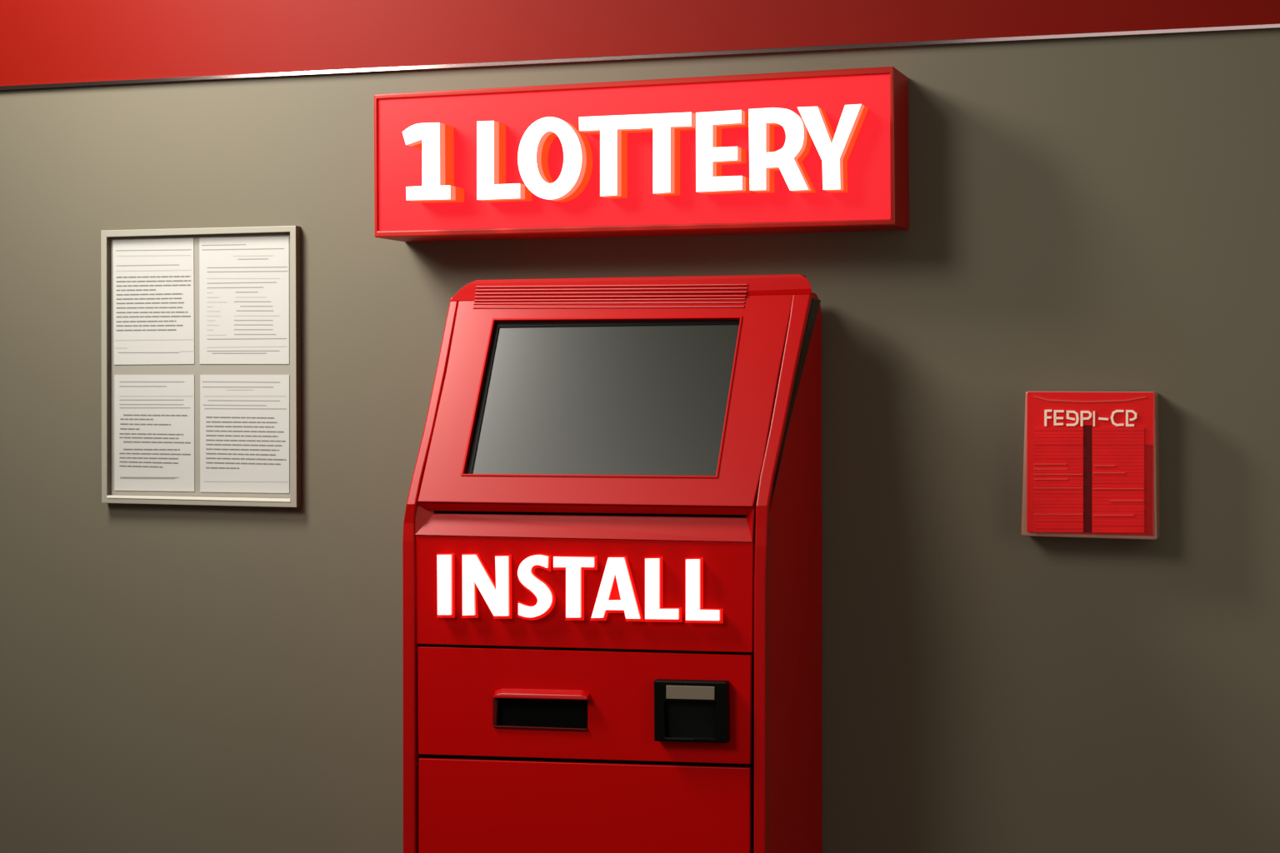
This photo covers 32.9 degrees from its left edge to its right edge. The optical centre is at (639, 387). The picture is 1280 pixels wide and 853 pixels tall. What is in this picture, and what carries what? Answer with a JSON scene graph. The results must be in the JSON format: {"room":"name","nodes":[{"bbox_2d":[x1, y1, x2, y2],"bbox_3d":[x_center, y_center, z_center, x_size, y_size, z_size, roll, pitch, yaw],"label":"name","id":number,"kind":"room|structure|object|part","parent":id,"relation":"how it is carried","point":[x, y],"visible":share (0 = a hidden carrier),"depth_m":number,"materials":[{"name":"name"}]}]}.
{"room":"lottery kiosk area","nodes":[
{"label":"lottery kiosk area","id":0,"kind":"room"},
{"bbox_2d":[0,0,1279,852],"bbox_3d":[-0.043,-0.100,4.305,6.500,3.200,0.124,0,0,18],"label":"wall","id":1,"kind":"structure","parent":0,"point":[1094,214],"depth_m":4.11,"materials":[{"name":"paint"}]},
{"bbox_2d":[100,225,301,507],"bbox_3d":[-0.914,-0.043,4.509,0.456,0.576,0.024,0,0,18],"label":"notice board","id":2,"kind":"object","parent":1,"relation":"attached to","point":[292,499],"visible":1,"depth_m":4.51,"materials":[{"name":"white"}]},
{"bbox_2d":[113,238,194,364],"bbox_3d":[-1.019,-0.179,4.546,0.192,0.263,0.002,0,0,18],"label":"printed sheet","id":3,"kind":"object","parent":2,"relation":"attached to","point":[153,279],"visible":1,"depth_m":4.54,"materials":[{"name":"paper"}]},
{"bbox_2d":[114,375,194,491],"bbox_3d":[-1.017,0.095,4.546,0.189,0.244,0.002,0,0,18],"label":"printed sheet","id":4,"kind":"object","parent":2,"relation":"attached to","point":[154,414],"visible":1,"depth_m":4.54,"materials":[{"name":"paper"}]},
{"bbox_2d":[199,236,289,364],"bbox_3d":[-0.818,-0.179,4.482,0.206,0.263,0.002,0,0,18],"label":"printed sheet","id":5,"kind":"object","parent":2,"relation":"attached to","point":[244,282],"visible":1,"depth_m":4.48,"materials":[{"name":"paper"}]},
{"bbox_2d":[200,375,289,493],"bbox_3d":[-0.817,0.096,4.482,0.205,0.243,0.002,0,0,18],"label":"printed sheet","id":6,"kind":"object","parent":2,"relation":"attached to","point":[244,419],"visible":1,"depth_m":4.48,"materials":[{"name":"paper"}]},
{"bbox_2d":[0,23,1279,90],"bbox_3d":[-0.062,-0.643,4.244,6.500,0.008,0.012,0,0,18],"label":"trim","id":7,"kind":"structure","parent":1,"relation":"attached to","point":[1276,26],"depth_m":4.20,"materials":[{"name":"silver metal"}]},
{"bbox_2d":[374,66,909,241],"bbox_3d":[-0.018,-0.437,4.122,1.035,0.290,0.218,0,0,18],"label":"illuminated sign","id":8,"kind":"object","parent":1,"relation":"attached to","point":[822,151],"visible":1,"depth_m":4.05,"materials":[{"name":"red plastic"}]},
{"bbox_2d":[1020,391,1159,539],"bbox_3d":[0.814,0.140,3.928,0.241,0.265,0.080,0,0,18],"label":"wall box","id":9,"kind":"object","parent":1,"relation":"attached to","point":[1091,459],"visible":1,"depth_m":3.89,"materials":[{"name":"red plastic"}]},
{"bbox_3d":[0.753,0.167,3.909,0.089,0.190,0.006,0,0,18],"label":"slat panel","id":10,"kind":"part","parent":9,"relation":"part of","materials":[{"name":"red plastic"}]},
{"bbox_3d":[0.854,0.166,3.877,0.091,0.189,0.006,0,0,18],"label":"slat panel","id":11,"kind":"part","parent":9,"relation":"part of","materials":[{"name":"red plastic"}]},
{"bbox_3d":[-0.879,1.550,1.687,6.500,0.100,5.620,0,0,18],"label":"floor","id":12,"kind":"structure","parent":0,"visible":0},
{"bbox_2d":[402,274,822,852],"bbox_3d":[-0.028,0.649,3.992,0.706,1.703,0.456,0,0,18],"label":"kiosk","id":13,"kind":"object","parent":12,"relation":"on","point":[612,535],"visible":1,"depth_m":3.84,"materials":[{"name":"red metal"}]},
{"bbox_2d":[493,689,589,699],"bbox_3d":[-0.176,0.539,3.817,0.184,0.020,0.018,0,0,18],"label":"hood","id":14,"kind":"object","parent":13,"relation":"attached to","point":[498,694],"depth_m":3.81,"materials":[{"name":"red metal"}]},
{"bbox_3d":[-0.104,1.033,3.807,0.614,0.764,0.010,0,0,18],"label":"panel","id":15,"kind":"part","parent":13,"relation":"part of","materials":[{"name":"red metal"}]},
{"bbox_3d":[-0.104,0.559,3.807,0.618,0.200,0.010,0,0,18],"label":"panel","id":16,"kind":"part","parent":13,"relation":"part of","materials":[{"name":"red metal"}]},
{"bbox_3d":[-0.103,0.363,3.809,0.626,0.196,0.014,0,0,18],"label":"letter panel","id":17,"kind":"part","parent":13,"relation":"part of","materials":[{"name":"red metal"}]},
{"bbox_2d":[450,274,811,301],"bbox_3d":[-0.015,-0.180,4.018,0.698,0.044,0.070,0,0,18],"label":"hood","id":18,"kind":"object","parent":13,"relation":"attached to","point":[790,287],"depth_m":3.97,"materials":[{"name":"red metal"}]},
{"bbox_3d":[0.279,0.853,3.915,0.009,1.254,0.408,0,0,18],"label":"panel","id":19,"kind":"part","parent":13,"relation":"part of","materials":[{"name":"red metal"}]}
]}

